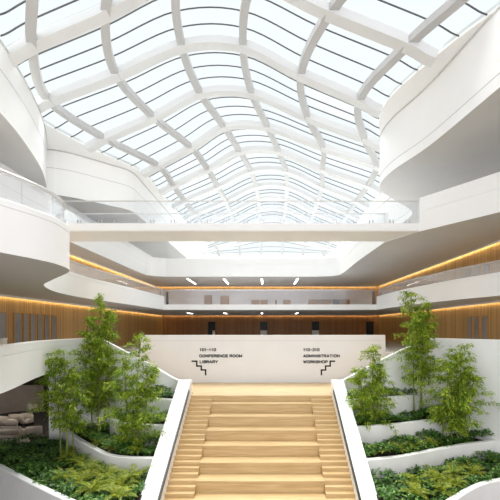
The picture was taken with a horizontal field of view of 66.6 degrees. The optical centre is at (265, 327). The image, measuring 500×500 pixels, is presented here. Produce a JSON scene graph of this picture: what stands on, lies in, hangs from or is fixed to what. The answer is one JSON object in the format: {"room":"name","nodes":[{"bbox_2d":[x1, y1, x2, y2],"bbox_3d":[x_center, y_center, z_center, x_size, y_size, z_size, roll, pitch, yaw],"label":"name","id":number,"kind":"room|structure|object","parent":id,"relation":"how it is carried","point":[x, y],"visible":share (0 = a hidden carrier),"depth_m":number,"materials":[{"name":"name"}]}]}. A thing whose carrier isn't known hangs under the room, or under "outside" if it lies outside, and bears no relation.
{"room":"building atrium","nodes":[
{"label":"building atrium","id":0,"kind":"room"},
{"bbox_2d":[0,404,48,441],"bbox_3d":[-5.500,7.480,29.000,43.000,0.200,66.000,0,0,0],"label":"floor","id":1,"kind":"structure","parent":0,"point":[39,420],"depth_m":29.68,"materials":[{"name":"carpet"}]},
{"bbox_2d":[3,418,17,426],"bbox_3d":[-18.556,6.940,27.567,0.974,0.880,0.810,0,0,14],"label":"armchair","id":2,"kind":"object","parent":1,"relation":"on","point":[7,422],"visible":0.76,"depth_m":27.25,"materials":[{"name":"beige fabric"}]},
{"bbox_2d":[0,427,24,437],"bbox_3d":[-17.444,6.895,25.485,2.840,0.730,0.940,0,0,0],"label":"sofa","id":3,"kind":"object","parent":1,"relation":"on","point":[4,431],"visible":0.66,"depth_m":25.03,"materials":[{"name":"beige fabric"}]},
{"bbox_2d":[8,414,19,424],"bbox_3d":[-19.109,6.940,28.997,0.974,0.880,0.810,0,0,-9],"label":"armchair","id":4,"kind":"object","parent":1,"relation":"on","point":[10,416],"visible":0.38,"depth_m":28.65,"materials":[{"name":"beige fabric"}]},
{"bbox_2d":[0,437,29,442],"bbox_3d":[-16.041,6.895,23.167,2.840,0.730,0.940,0,0,0],"label":"sofa","id":5,"kind":"object","parent":1,"relation":"on","point":[3,438],"visible":0.12,"depth_m":22.79,"materials":[{"name":"beige fabric"}]},
{"bbox_2d":[0,385,43,413],"bbox_3d":[-21.569,6.230,33.358,3.787,2.300,1.008,0,0,-18],"label":"screen","id":6,"kind":"object","parent":1,"relation":"on","point":[16,399],"visible":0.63,"depth_m":33.55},
{"bbox_2d":[19,413,33,425],"bbox_3d":[-18.246,6.940,28.929,0.810,0.880,0.974,0,0,16],"label":"armchair","id":7,"kind":"object","parent":1,"relation":"on","point":[24,418],"visible":0.97,"depth_m":28.89,"materials":[{"name":"beige fabric"}]},
{"bbox_2d":[26,403,38,414],"bbox_3d":[-20.059,6.940,32.601,0.810,0.880,0.974,0,0,-7],"label":"armchair","id":8,"kind":"object","parent":1,"relation":"on","point":[29,407],"visible":0.58,"depth_m":32.32,"materials":[{"name":"beige fabric"}]},
{"bbox_2d":[25,426,41,437],"bbox_3d":[-15.536,6.940,25.436,0.974,0.880,0.810,0,0,-26],"label":"armchair","id":9,"kind":"object","parent":1,"relation":"on","point":[37,430],"visible":0.91,"depth_m":25.14,"materials":[{"name":"beige fabric"}]},
{"bbox_2d":[0,442,146,499],"bbox_3d":[-8.996,6.565,16.580,13.230,1.630,3.966,0,0,34],"label":"planter","id":10,"kind":"object","parent":1,"relation":"on","point":[13,485],"visible":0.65,"depth_m":14.75,"materials":[{"name":"concrete"}]},
{"bbox_2d":[25,348,94,459],"bbox_3d":[-9.268,3.461,17.127,2.914,5.079,2.540,0,0,-16],"label":"bamboo","id":11,"kind":"object","parent":10,"relation":"in","point":[71,416],"visible":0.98,"depth_m":17.00,"materials":[{"name":"green plant"}]},
{"bbox_2d":[0,433,147,499],"bbox_3d":[-9.078,5.789,16.738,13.101,0.677,4.007,0,0,34],"label":"ground cover","id":12,"kind":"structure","parent":10,"relation":"in","point":[7,445],"depth_m":15.70,"materials":[{"name":"green plant"}]},
{"bbox_2d":[53,466,75,480],"bbox_3d":[-7.777,5.617,14.633,1.021,0.432,1.142,0,0,-20],"label":"fern","id":13,"kind":"object","parent":12,"relation":"in","point":[66,472],"visible":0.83,"depth_m":14.65,"materials":[{"name":"green plant"}]},
{"bbox_2d":[53,446,79,462],"bbox_3d":[-8.710,5.586,16.809,1.255,0.501,1.312,0,0,23],"label":"fern","id":14,"kind":"object","parent":12,"relation":"in","point":[62,451],"visible":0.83,"depth_m":16.85,"materials":[{"name":"green plant"}]},
{"bbox_2d":[66,453,89,463],"bbox_3d":[-7.991,5.577,16.238,1.264,0.426,1.148,0,0,31],"label":"fern","id":15,"kind":"object","parent":12,"relation":"in","point":[82,456],"visible":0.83,"depth_m":16.20,"materials":[{"name":"green plant"}]},
{"bbox_2d":[60,468,101,487],"bbox_3d":[-6.949,5.551,14.190,1.276,0.540,1.427,0,0,24],"label":"fern","id":16,"kind":"object","parent":12,"relation":"in","point":[78,477],"visible":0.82,"depth_m":14.21,"materials":[{"name":"green plant"}]},
{"bbox_2d":[71,457,104,476],"bbox_3d":[-7.275,5.586,15.487,1.255,0.501,1.312,0,0,-44],"label":"fern","id":17,"kind":"object","parent":12,"relation":"in","point":[82,463],"visible":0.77,"depth_m":15.44,"materials":[{"name":"green plant"}]},
{"bbox_2d":[72,472,111,494],"bbox_3d":[-6.137,5.543,13.476,1.276,0.474,1.404,0,0,-15],"label":"fern","id":18,"kind":"object","parent":12,"relation":"on","point":[93,484],"visible":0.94,"depth_m":13.49,"materials":[{"name":"green plant"}]},
{"bbox_2d":[85,463,126,483],"bbox_3d":[-6.086,5.520,14.569,1.604,0.612,1.534,0,0,-22],"label":"fern","id":19,"kind":"object","parent":12,"relation":"in","point":[109,467],"visible":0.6,"depth_m":14.63,"materials":[{"name":"green plant"}]},
{"bbox_2d":[94,484,137,499],"bbox_3d":[-5.096,5.520,12.846,1.534,0.612,1.604,0,0,0],"label":"fern","id":20,"kind":"object","parent":12,"relation":"on","point":[116,492],"visible":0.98,"depth_m":12.92,"materials":[{"name":"green plant"}]},
{"bbox_2d":[99,469,142,493],"bbox_3d":[-5.311,5.485,13.741,1.531,0.648,1.713,0,0,-44],"label":"fern","id":21,"kind":"object","parent":12,"relation":"in","point":[120,479],"visible":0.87,"depth_m":13.86,"materials":[{"name":"green plant"}]},
{"bbox_2d":[120,464,154,482],"bbox_3d":[-5.039,5.510,14.628,1.544,0.521,1.403,0,0,-37],"label":"fern","id":22,"kind":"object","parent":12,"relation":"in","point":[132,465],"visible":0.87,"depth_m":14.69,"materials":[{"name":"green plant"}]},
{"bbox_2d":[63,428,154,476],"bbox_3d":[-7.493,5.800,17.957,7.980,1.100,2.484,0,0,37],"label":"planter","id":23,"kind":"object","parent":10,"relation":"on","point":[85,445],"visible":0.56,"depth_m":16.14,"materials":[{"name":"concrete"}]},
{"bbox_2d":[71,293,129,433],"bbox_3d":[-8.324,1.808,18.935,3.164,7.184,3.077,0,0,-4],"label":"bamboo","id":24,"kind":"object","parent":23,"relation":"in","point":[97,345],"visible":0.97,"depth_m":18.72,"materials":[{"name":"green plant"}]},
{"bbox_2d":[67,421,159,455],"bbox_3d":[-7.513,5.131,18.067,7.840,0.764,2.396,0,0,37],"label":"ground cover","id":25,"kind":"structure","parent":23,"relation":"in","point":[150,449],"depth_m":16.91,"materials":[{"name":"green plant"}]},
{"bbox_2d":[101,443,122,450],"bbox_3d":[-6.607,5.050,16.266,0.893,0.378,0.999,0,0,-44],"label":"fern","id":26,"kind":"object","parent":25,"relation":"in","point":[110,448],"visible":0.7,"depth_m":16.20,"materials":[{"name":"green plant"}]},
{"bbox_2d":[126,446,145,453],"bbox_3d":[-5.461,5.051,15.866,0.976,0.390,1.020,0,0,0],"label":"fern","id":27,"kind":"object","parent":25,"relation":"in","point":[132,447],"visible":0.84,"depth_m":15.90,"materials":[{"name":"green plant"}]},
{"bbox_2d":[93,331,168,452],"bbox_3d":[-5.856,2.776,16.747,3.318,5.248,2.801,0,0,-22],"label":"bamboo","id":28,"kind":"object","parent":23,"relation":"in","point":[150,379],"visible":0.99,"depth_m":16.60,"materials":[{"name":"green plant"}]},
{"bbox_2d":[109,416,164,446],"bbox_3d":[-6.540,5.090,18.512,4.746,1.320,1.531,0,0,30],"label":"planter","id":29,"kind":"object","parent":23,"relation":"on","point":[157,425],"visible":0.2,"depth_m":17.45,"materials":[{"name":"concrete"}]},
{"bbox_2d":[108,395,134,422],"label":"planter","id":30,"kind":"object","parent":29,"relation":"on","point":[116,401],"depth_m":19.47,"materials":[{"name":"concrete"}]},
{"bbox_2d":[112,410,168,423],"bbox_3d":[-6.504,4.264,18.576,4.625,0.775,1.560,0,0,31],"label":"ground cover","id":31,"kind":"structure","parent":29,"relation":"in","point":[133,411],"depth_m":17.96,"materials":[{"name":"green plant"}]},
{"bbox_2d":[138,396,172,421],"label":"planter","id":32,"kind":"object","parent":29,"relation":"on","point":[165,403],"depth_m":18.56,"materials":[{"name":"concrete"}]},
{"bbox_2d":[121,384,174,397],"bbox_3d":[-6.056,3.293,19.776,3.702,0.739,1.550,0,0,21],"label":"ground cover","id":33,"kind":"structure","parent":32,"relation":"in","point":[168,392],"depth_m":19.32,"materials":[{"name":"green plant"}]},
{"bbox_2d":[141,380,376,499],"bbox_3d":[-0.180,4.736,17.700,18.360,6.376,13.000,0,0,0],"label":"staircase","id":34,"kind":"structure","parent":1,"relation":"on","point":[225,441],"depth_m":16.55,"materials":[{"name":"brown wood"}]},
{"bbox_2d":[439,457,499,499],"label":"planter","id":35,"kind":"object","parent":1,"relation":"on","point":[486,490],"depth_m":14.06,"materials":[{"name":"concrete"}]},
{"bbox_2d":[22,375,48,403],"bbox_3d":[-19.200,4.715,37.150,15.000,5.330,0.300,0,0,0],"label":"wall","id":36,"kind":"structure","parent":0,"point":[31,382],"depth_m":37.00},
{"bbox_2d":[0,338,95,377],"bbox_3d":[-8.557,1.060,11.247,1.543,1.020,18.846,0,0,-7],"label":"wall","id":37,"kind":"structure","parent":0,"point":[15,358],"depth_m":14.85,"materials":[{"name":"white paint"}]},
{"bbox_2d":[49,366,97,438],"bbox_3d":[-10.275,4.715,20.450,2.650,5.330,0.300,0,0,0],"label":"wall","id":38,"kind":"structure","parent":0,"point":[52,435],"depth_m":20.30,"materials":[{"name":"white paint"}]},
{"bbox_2d":[0,162,151,256],"bbox_3d":[-14.450,-7.340,32.000,0.300,3.180,60.000,0,0,0],"label":"wall","id":39,"kind":"structure","parent":0,"point":[2,166],"depth_m":27.24,"materials":[{"name":"white paint"}]},
{"bbox_2d":[0,296,161,345],"bbox_3d":[-13.250,-0.050,25.500,0.300,3.200,47.000,0,0,0],"label":"wall","id":40,"kind":"structure","parent":0,"point":[70,318],"depth_m":26.00,"materials":[{"name":"brown wood"}]},
{"bbox_2d":[0,312,6,337],"bbox_3d":[-13.070,0.375,18.550,0.060,2.350,1.160,0,0,0],"label":"window","id":41,"kind":"structure","parent":40,"relation":"in","point":[3,315],"depth_m":18.89,"materials":[{"name":"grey glass"}]},
{"bbox_2d":[13,313,21,342],"bbox_3d":[-13.070,0.375,19.995,0.060,2.350,0.610,0,0,0],"label":"window","id":42,"kind":"structure","parent":40,"relation":"in","point":[17,317],"depth_m":19.96,"materials":[{"name":"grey glass"}]},
{"bbox_2d":[22,313,28,341],"bbox_3d":[-13.070,0.375,20.660,0.060,2.350,0.460,0,0,0],"label":"window","id":43,"kind":"structure","parent":40,"relation":"in","point":[25,316],"depth_m":20.62,"materials":[{"name":"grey glass"}]},
{"bbox_2d":[29,314,35,340],"bbox_3d":[-13.070,0.375,21.300,0.060,2.350,0.520,0,0,0],"label":"window","id":44,"kind":"structure","parent":40,"relation":"in","point":[32,317],"depth_m":21.24,"materials":[{"name":"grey glass"}]},
{"bbox_2d":[37,314,42,340],"bbox_3d":[-13.070,0.375,21.970,0.060,2.350,0.500,0,0,0],"label":"window","id":45,"kind":"structure","parent":40,"relation":"in","point":[39,316],"depth_m":21.89,"materials":[{"name":"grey glass"}]},
{"bbox_2d":[44,314,49,339],"bbox_3d":[-13.070,0.375,22.645,0.060,2.350,0.490,0,0,0],"label":"window","id":46,"kind":"structure","parent":40,"relation":"in","point":[46,317],"depth_m":22.59,"materials":[{"name":"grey glass"}]},
{"bbox_2d":[51,315,56,339],"bbox_3d":[-13.070,0.375,23.430,0.060,2.350,0.580,0,0,0],"label":"window","id":47,"kind":"structure","parent":40,"relation":"in","point":[53,317],"depth_m":23.34,"materials":[{"name":"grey glass"}]},
{"bbox_2d":[0,198,163,303],"bbox_3d":[-8.282,-2.490,18.241,3.495,0.720,32.374,0,0,-8],"label":"wall","id":48,"kind":"structure","parent":0,"point":[15,218],"depth_m":9.68,"materials":[{"name":"white paint"}]},
{"bbox_2d":[0,169,65,210],"bbox_3d":[-6.503,-3.185,6.577,0.828,0.670,9.390,0,0,11],"label":"glass balustrade","id":49,"kind":"object","parent":48,"relation":"on","point":[3,172],"visible":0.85,"depth_m":9.27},
{"bbox_2d":[55,212,162,289],"bbox_3d":[-9.127,-3.170,22.728,2.860,0.640,23.215,0,0,-8],"label":"glass balustrade","id":50,"kind":"object","parent":48,"relation":"on","point":[59,214],"visible":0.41,"depth_m":22.83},
{"bbox_2d":[70,255,154,293],"bbox_3d":[-14.150,-3.705,25.500,0.300,3.150,47.000,0,0,0],"label":"wall","id":51,"kind":"structure","parent":0,"point":[75,268],"depth_m":32.74,"materials":[{"name":"beige paint"}]},
{"bbox_2d":[99,339,179,430],"bbox_3d":[-6.702,3.965,20.253,4.590,6.830,0.554,0,0,11],"label":"wall","id":52,"kind":"structure","parent":0,"point":[171,382],"depth_m":20.16,"materials":[{"name":"white paint"}]},
{"bbox_2d":[0,341,407,393],"bbox_3d":[-5.500,1.800,32.000,43.000,0.500,60.000,0,0,0],"label":"floor","id":53,"kind":"structure","parent":0,"point":[7,383],"depth_m":15.77,"materials":[{"name":"white paint"}]},
{"bbox_2d":[0,338,7,344],"bbox_3d":[-12.800,1.020,18.500,0.280,1.060,0.280,0,0,0],"label":"pedestal","id":54,"kind":"object","parent":53,"relation":"on","point":[2,340],"visible":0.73,"depth_m":18.39,"materials":[{"name":"white paint"}]},
{"bbox_2d":[0,8,499,257],"bbox_3d":[0.000,-10.440,32.500,32.000,3.020,61.000,0,0,0],"label":"wall","id":55,"kind":"structure","parent":0,"point":[465,148],"depth_m":20.66,"materials":[{"name":"white paint"}]},
{"bbox_2d":[0,69,199,257],"bbox_3d":[-12.355,-10.717,31.499,4.927,0.035,59.002,0,0,0],"label":"trim","id":56,"kind":"structure","parent":55,"relation":"attached to","point":[0,69],"depth_m":25.68,"materials":[{"name":"paint"}]},
{"bbox_2d":[0,39,201,251],"bbox_3d":[-12.345,-11.910,31.499,4.949,0.080,59.002,0,0,0],"label":"trim","id":57,"kind":"structure","parent":55,"relation":"attached to","point":[0,39],"depth_m":25.71,"materials":[{"name":"paint"}]},
{"bbox_2d":[334,5,499,253],"bbox_3d":[9.579,-11.910,31.550,4.180,0.080,58.973,0,0,3],"label":"trim","id":58,"kind":"structure","parent":55,"relation":"attached to","point":[498,7],"depth_m":17.70,"materials":[{"name":"paint"}]},
{"bbox_2d":[379,72,499,221],"bbox_3d":[9.590,-9.467,31.551,4.158,0.035,58.970,0,0,3],"label":"trim","id":59,"kind":"structure","parent":55,"relation":"attached to","point":[499,72],"depth_m":17.62,"materials":[{"name":"paint"}]},
{"bbox_2d":[0,230,499,314],"bbox_3d":[0.000,-1.890,32.000,32.000,0.480,60.000,0,0,0],"label":"parapet","id":60,"kind":"structure","parent":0,"point":[29,267],"depth_m":21.40,"materials":[{"name":"white paint"}]},
{"bbox_2d":[0,294,97,307],"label":"light","id":61,"kind":"object","parent":60,"relation":"attached to","point":[10,296],"depth_m":21.95,"materials":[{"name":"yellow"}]},
{"bbox_2d":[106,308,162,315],"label":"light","id":62,"kind":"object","parent":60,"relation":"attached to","point":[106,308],"depth_m":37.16,"materials":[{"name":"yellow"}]},
{"bbox_2d":[204,295,211,303],"bbox_3d":[-7.143,-3.090,46.987,0.925,1.920,0.425,0,0,0],"label":"tall cabinet","id":63,"kind":"object","parent":60,"relation":"on","point":[207,298],"visible":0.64,"depth_m":46.78,"materials":[{"name":"brown wood"}]},
{"bbox_2d":[220,296,228,303],"bbox_3d":[-5.111,-3.040,46.987,1.048,1.820,0.425,0,0,0],"label":"tall cabinet","id":64,"kind":"object","parent":60,"relation":"on","point":[223,299],"visible":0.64,"depth_m":46.78,"materials":[{"name":"brown wood"}]},
{"bbox_2d":[164,315,375,315],"bbox_3d":[0.550,-1.595,47.890,26.700,0.110,0.160,0,0,0],"label":"light","id":65,"kind":"object","parent":60,"relation":"attached to","point":[164,315],"visible":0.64,"depth_m":47.81,"materials":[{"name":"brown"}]},
{"bbox_2d":[308,300,319,303],"bbox_3d":[5.912,-2.815,46.987,1.418,1.370,0.425,0,0,0],"label":"cabinet","id":66,"kind":"object","parent":60,"relation":"on","point":[309,301],"visible":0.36,"depth_m":46.78,"materials":[{"name":"brown wood"}]},
{"bbox_2d":[320,300,331,303],"bbox_3d":[7.389,-2.815,46.987,1.418,1.370,0.425,0,0,0],"label":"cabinet","id":67,"kind":"object","parent":60,"relation":"on","point":[321,301],"visible":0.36,"depth_m":46.78,"materials":[{"name":"brown wood"}]},
{"bbox_2d":[378,301,499,315],"bbox_3d":[14.090,-1.595,25.350,0.160,0.110,44.700,0,0,0],"label":"light","id":68,"kind":"object","parent":60,"relation":"attached to","point":[491,301],"visible":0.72,"depth_m":27.51,"materials":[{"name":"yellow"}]},
{"bbox_2d":[0,172,499,271],"bbox_3d":[1.815,-6.450,20.640,28.250,1.400,37.280,0,0,0],"label":"wall","id":69,"kind":"structure","parent":0,"point":[11,189],"depth_m":26.64,"materials":[{"name":"white paint"}]},
{"bbox_2d":[0,1,499,253],"bbox_3d":[0.000,-12.075,33.000,32.000,0.250,62.000,0,0,0],"label":"ceiling","id":70,"kind":"structure","parent":0,"point":[415,82],"depth_m":22.23,"materials":[{"name":"white paint"}]},
{"bbox_2d":[0,0,486,255],"bbox_3d":[-1.345,-13.672,32.863,23.782,4.384,58.115,0,0,0],"label":"skylight","id":71,"kind":"object","parent":70,"relation":"on","point":[35,42],"visible":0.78,"depth_m":21.85,"materials":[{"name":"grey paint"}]},
{"bbox_2d":[140,335,384,382],"bbox_3d":[-0.200,3.915,24.350,15.600,6.930,0.300,0,0,0],"label":"wall","id":72,"kind":"structure","parent":0,"point":[260,361],"depth_m":24.20,"materials":[{"name":"white paint"}]},
{"bbox_2d":[192,348,241,374],"bbox_3d":[-3.127,2.147,24.192,3.224,1.732,0.016,0,0,0],"label":"sign","id":73,"kind":"object","parent":72,"relation":"attached to","point":[196,361],"depth_m":24.18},
{"bbox_2d":[140,340,384,340],"bbox_3d":[-0.200,0.802,24.195,15.600,0.015,0.010,0,0,0],"label":"trim","id":74,"kind":"structure","parent":72,"relation":"attached to","point":[140,340],"depth_m":24.19,"materials":[{"name":"paint"}]},
{"bbox_2d":[303,348,339,374],"bbox_3d":[3.529,2.147,24.192,2.345,1.732,0.016,0,0,0],"label":"sign","id":75,"kind":"object","parent":72,"relation":"attached to","point":[317,355],"depth_m":24.18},
{"bbox_2d":[155,286,377,334],"bbox_3d":[0.100,-1.865,48.150,28.200,6.830,0.300,0,0,0],"label":"wall","id":76,"kind":"structure","parent":0,"point":[171,325],"depth_m":48.00,"materials":[{"name":"brown wood"}]},
{"bbox_2d":[208,322,214,334],"bbox_3d":[-6.850,0.375,47.930,0.900,2.350,0.140,0,0,0],"label":"door","id":77,"kind":"structure","parent":76,"relation":"in","point":[211,325],"depth_m":47.90,"materials":[{"name":"black metal"}]},
{"bbox_2d":[260,322,266,334],"bbox_3d":[-0.300,0.375,47.930,0.900,2.350,0.140,0,0,0],"label":"door","id":78,"kind":"structure","parent":76,"relation":"in","point":[263,325],"depth_m":47.90,"materials":[{"name":"black metal"}]},
{"bbox_2d":[312,322,318,334],"bbox_3d":[6.250,0.375,47.930,0.900,2.350,0.140,0,0,0],"label":"door","id":79,"kind":"structure","parent":76,"relation":"in","point":[315,325],"depth_m":47.90,"materials":[{"name":"black metal"}]},
{"bbox_2d":[366,322,372,334],"bbox_3d":[13.100,0.375,47.950,0.900,2.350,0.100,0,0,0],"label":"door","id":80,"kind":"structure","parent":76,"relation":"in","point":[369,325],"depth_m":47.90,"materials":[{"name":"black metal"}]},
{"bbox_2d":[161,290,373,303],"bbox_3d":[0.200,-3.415,47.250,26.400,2.570,0.100,0,0,0],"label":"wall","id":81,"kind":"structure","parent":0,"point":[175,296],"depth_m":47.20,"materials":[{"name":"white paint"}]},
{"bbox_2d":[70,202,499,285],"bbox_3d":[0.000,-5.515,32.000,32.000,0.470,60.000,0,0,0],"label":"ceiling","id":82,"kind":"structure","parent":0,"point":[437,240],"depth_m":29.73,"materials":[{"name":"white paint"}]},
{"bbox_2d":[70,253,155,286],"bbox_3d":[-13.890,-5.225,25.350,0.160,0.110,44.700,0,0,0],"label":"light","id":83,"kind":"object","parent":82,"relation":"attached to","point":[70,253],"visible":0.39,"depth_m":33.11,"materials":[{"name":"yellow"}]},
{"bbox_2d":[53,201,418,241],"bbox_3d":[-1.800,-6.150,22.070,20.400,1.700,2.540,0,0,0],"label":"footbridge","id":84,"kind":"object","parent":82,"relation":"attached to","point":[79,232],"visible":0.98,"depth_m":20.88,"materials":[{"name":"white paint"}]},
{"bbox_2d":[157,286,375,286],"bbox_3d":[0.100,-5.225,47.890,27.600,0.110,0.160,0,0,0],"label":"light","id":85,"kind":"object","parent":82,"relation":"attached to","point":[157,286],"visible":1,"depth_m":47.81,"materials":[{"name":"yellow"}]},
{"bbox_2d":[378,240,499,286],"bbox_3d":[14.090,-5.225,25.350,0.160,0.110,44.700,0,0,0],"label":"light","id":86,"kind":"object","parent":82,"relation":"attached to","point":[498,240],"visible":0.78,"depth_m":29.17,"materials":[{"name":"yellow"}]},
{"bbox_2d":[340,300,349,303],"bbox_3d":[9.729,-2.815,46.987,1.172,1.370,0.425,0,0,0],"label":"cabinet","id":87,"kind":"object","parent":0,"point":[341,301],"visible":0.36,"depth_m":46.78,"materials":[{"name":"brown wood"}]},
{"bbox_2d":[343,338,432,409],"bbox_3d":[6.455,3.965,20.250,5.077,6.830,0.549,0,0,-10],"label":"wall","id":88,"kind":"structure","parent":0,"point":[393,369],"depth_m":20.15,"materials":[{"name":"white paint"}]},
{"bbox_2d":[373,476,408,499],"label":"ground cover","id":89,"kind":"object","parent":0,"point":[393,480],"depth_m":14.39,"materials":[{"name":"plant"}]},
{"bbox_2d":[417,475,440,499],"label":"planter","id":90,"kind":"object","parent":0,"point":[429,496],"depth_m":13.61,"materials":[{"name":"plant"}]},
{"bbox_2d":[367,438,497,477],"bbox_3d":[7.242,5.800,17.040,7.385,1.100,1.808,0,0,-19],"label":"planter","id":91,"kind":"object","parent":90,"relation":"on","point":[398,462],"visible":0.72,"depth_m":16.26,"materials":[{"name":"concrete"}]},
{"bbox_2d":[356,414,473,444],"bbox_3d":[6.931,5.090,18.845,6.660,1.320,2.129,0,0,-15],"label":"planter","id":92,"kind":"object","parent":91,"relation":"on","point":[378,432],"visible":0.46,"depth_m":17.62,"materials":[{"name":"concrete"}]},
{"bbox_2d":[336,345,407,434],"bbox_3d":[4.936,2.748,17.706,2.928,4.038,2.459,0,0,42],"label":"bamboo","id":93,"kind":"object","parent":92,"relation":"in","point":[376,396],"visible":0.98,"depth_m":17.68,"materials":[{"name":"green plant"}]},
{"bbox_2d":[349,394,418,422],"bbox_3d":[5.783,4.175,19.665,4.347,1.450,1.553,0,0,-20],"label":"planter","id":94,"kind":"object","parent":92,"relation":"on","point":[404,403],"visible":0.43,"depth_m":19.23,"materials":[{"name":"concrete"}]},
{"bbox_2d":[347,386,418,398],"bbox_3d":[5.923,3.286,19.355,4.275,0.742,1.634,0,0,-7],"label":"ground cover","id":95,"kind":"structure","parent":94,"relation":"in","point":[398,389],"depth_m":19.64,"materials":[{"name":"green plant"}]},
{"bbox_2d":[354,403,471,424],"bbox_3d":[6.866,4.270,18.885,6.633,0.764,2.081,0,0,-16],"label":"ground cover","id":96,"kind":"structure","parent":92,"relation":"in","point":[416,414],"depth_m":18.29,"materials":[{"name":"green plant"}]},
{"bbox_2d":[382,290,444,418],"bbox_3d":[7.441,1.294,19.223,2.661,6.512,2.843,0,0,0],"label":"bamboo","id":97,"kind":"object","parent":92,"relation":"in","point":[424,367],"visible":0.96,"depth_m":18.93,"materials":[{"name":"green plant"}]},
{"bbox_2d":[362,428,494,457],"bbox_3d":[7.199,5.125,17.158,7.530,0.755,1.867,0,0,-19],"label":"ground cover","id":98,"kind":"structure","parent":91,"relation":"in","point":[431,434],"depth_m":17.01,"materials":[{"name":"green plant"}]},
{"bbox_2d":[391,441,412,452],"bbox_3d":[5.592,5.017,16.161,1.021,0.432,1.142,0,0,-44],"label":"fern","id":99,"kind":"object","parent":98,"relation":"in","point":[393,441],"visible":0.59,"depth_m":16.11,"materials":[{"name":"green plant"}]},
{"bbox_2d":[423,436,439,444],"bbox_3d":[7.345,5.051,17.144,1.020,0.390,0.976,0,0,-22],"label":"fern","id":100,"kind":"object","parent":98,"relation":"in","point":[430,440],"visible":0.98,"depth_m":17.09,"materials":[{"name":"green plant"}]},
{"bbox_2d":[411,343,499,442],"bbox_3d":[8.822,3.029,17.785,3.232,4.743,3.432,0,0,-37],"label":"bamboo","id":101,"kind":"object","parent":91,"relation":"in","point":[454,404],"visible":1,"depth_m":17.48,"materials":[{"name":"green plant"}]},
{"bbox_2d":[370,449,499,499],"bbox_3d":[7.546,5.806,14.791,9.344,0.636,3.325,0,0,-24],"label":"ground cover","id":102,"kind":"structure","parent":90,"relation":"in","point":[387,494],"depth_m":14.58,"materials":[{"name":"green plant"}]},
{"bbox_2d":[398,473,431,487],"bbox_3d":[5.521,5.586,14.156,1.255,0.501,1.312,0,0,0],"label":"fern","id":103,"kind":"object","parent":102,"relation":"in","point":[407,474],"visible":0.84,"depth_m":14.19,"materials":[{"name":"green plant"}]},
{"bbox_2d":[397,479,435,499],"bbox_3d":[5.129,5.586,13.256,1.312,0.501,1.255,0,0,-22],"label":"fern","id":104,"kind":"object","parent":102,"relation":"on","point":[417,486],"visible":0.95,"depth_m":13.21,"materials":[{"name":"green plant"}]},
{"bbox_2d":[419,466,454,484],"bbox_3d":[6.490,5.551,14.351,1.276,0.540,1.427,0,0,-44],"label":"fern","id":105,"kind":"object","parent":102,"relation":"in","point":[435,476],"visible":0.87,"depth_m":14.45,"materials":[{"name":"green plant"}]},
{"bbox_2d":[427,479,457,496],"bbox_3d":[6.261,5.617,13.492,1.021,0.432,1.142,0,0,24],"label":"fern","id":106,"kind":"object","parent":102,"relation":"in","point":[447,485],"visible":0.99,"depth_m":13.53,"materials":[{"name":"green plant"}]},
{"bbox_2d":[440,461,466,479],"bbox_3d":[7.367,5.577,14.979,1.148,0.426,1.264,0,0,-15],"label":"fern","id":107,"kind":"object","parent":102,"relation":"on","point":[447,465],"visible":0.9,"depth_m":14.97,"materials":[{"name":"green plant"}]},
{"bbox_2d":[442,474,467,488],"bbox_3d":[6.971,5.611,14.020,1.123,0.379,1.021,0,0,-37],"label":"fern","id":108,"kind":"object","parent":102,"relation":"in","point":[457,481],"visible":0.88,"depth_m":14.00,"materials":[{"name":"green plant"}]},
{"bbox_2d":[459,461,488,476],"bbox_3d":[8.322,5.618,15.277,1.116,0.445,1.166,0,0,-44],"label":"fern","id":109,"kind":"object","parent":102,"relation":"on","point":[473,470],"visible":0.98,"depth_m":15.25,"materials":[{"name":"green plant"}]},
{"bbox_2d":[376,272,499,303],"bbox_3d":[12.226,-2.490,19.216,1.450,0.720,30.689,0,0,-9],"label":"wall","id":110,"kind":"structure","parent":0,"point":[493,279],"depth_m":22.71,"materials":[{"name":"white paint"}]},
{"bbox_2d":[378,260,499,289],"bbox_3d":[12.226,-3.170,19.215,1.293,0.640,30.663,0,0,-9],"label":"handrail","id":111,"kind":"object","parent":110,"relation":"on","point":[496,260],"visible":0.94,"depth_m":23.19,"materials":[{"name":"grey metal"}]},
{"bbox_2d":[378,242,499,342],"bbox_3d":[14.350,-1.865,25.500,0.300,6.830,47.000,0,0,0],"label":"wall","id":112,"kind":"structure","parent":0,"point":[452,322],"depth_m":29.09,"materials":[{"name":"brown wood"}]},
{"bbox_2d":[467,316,471,338],"bbox_3d":[14.170,0.375,26.450,0.060,2.350,0.560,0,0,0],"label":"window","id":113,"kind":"structure","parent":112,"relation":"in","point":[469,319],"depth_m":26.42,"materials":[{"name":"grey glass"}]},
{"bbox_2d":[474,316,479,338],"bbox_3d":[14.170,0.375,25.550,0.060,2.350,0.560,0,0,0],"label":"window","id":114,"kind":"structure","parent":112,"relation":"in","point":[476,318],"depth_m":25.47,"materials":[{"name":"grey glass"}]},
{"bbox_2d":[474,266,479,275],"bbox_3d":[14.170,-3.225,25.500,0.060,1.750,0.660,0,0,0],"label":"window","id":115,"kind":"structure","parent":112,"relation":"in","point":[476,269],"depth_m":25.42,"materials":[{"name":"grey glass"}]},
{"bbox_2d":[482,315,487,338],"bbox_3d":[14.170,0.375,24.585,0.060,2.350,0.630,0,0,0],"label":"window","id":116,"kind":"structure","parent":112,"relation":"in","point":[484,318],"depth_m":24.49,"materials":[{"name":"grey glass"}]},
{"bbox_2d":[483,263,489,274],"bbox_3d":[14.170,-3.225,24.400,0.060,1.750,0.660,0,0,0],"label":"window","id":117,"kind":"structure","parent":112,"relation":"in","point":[486,268],"depth_m":24.39,"materials":[{"name":"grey glass"}]},
{"bbox_2d":[433,338,499,452],"bbox_3d":[12.368,3.965,11.547,2.145,6.830,19.327,0,0,-15],"label":"wall","id":118,"kind":"structure","parent":0,"point":[487,351],"depth_m":18.28,"materials":[{"name":"white paint"}]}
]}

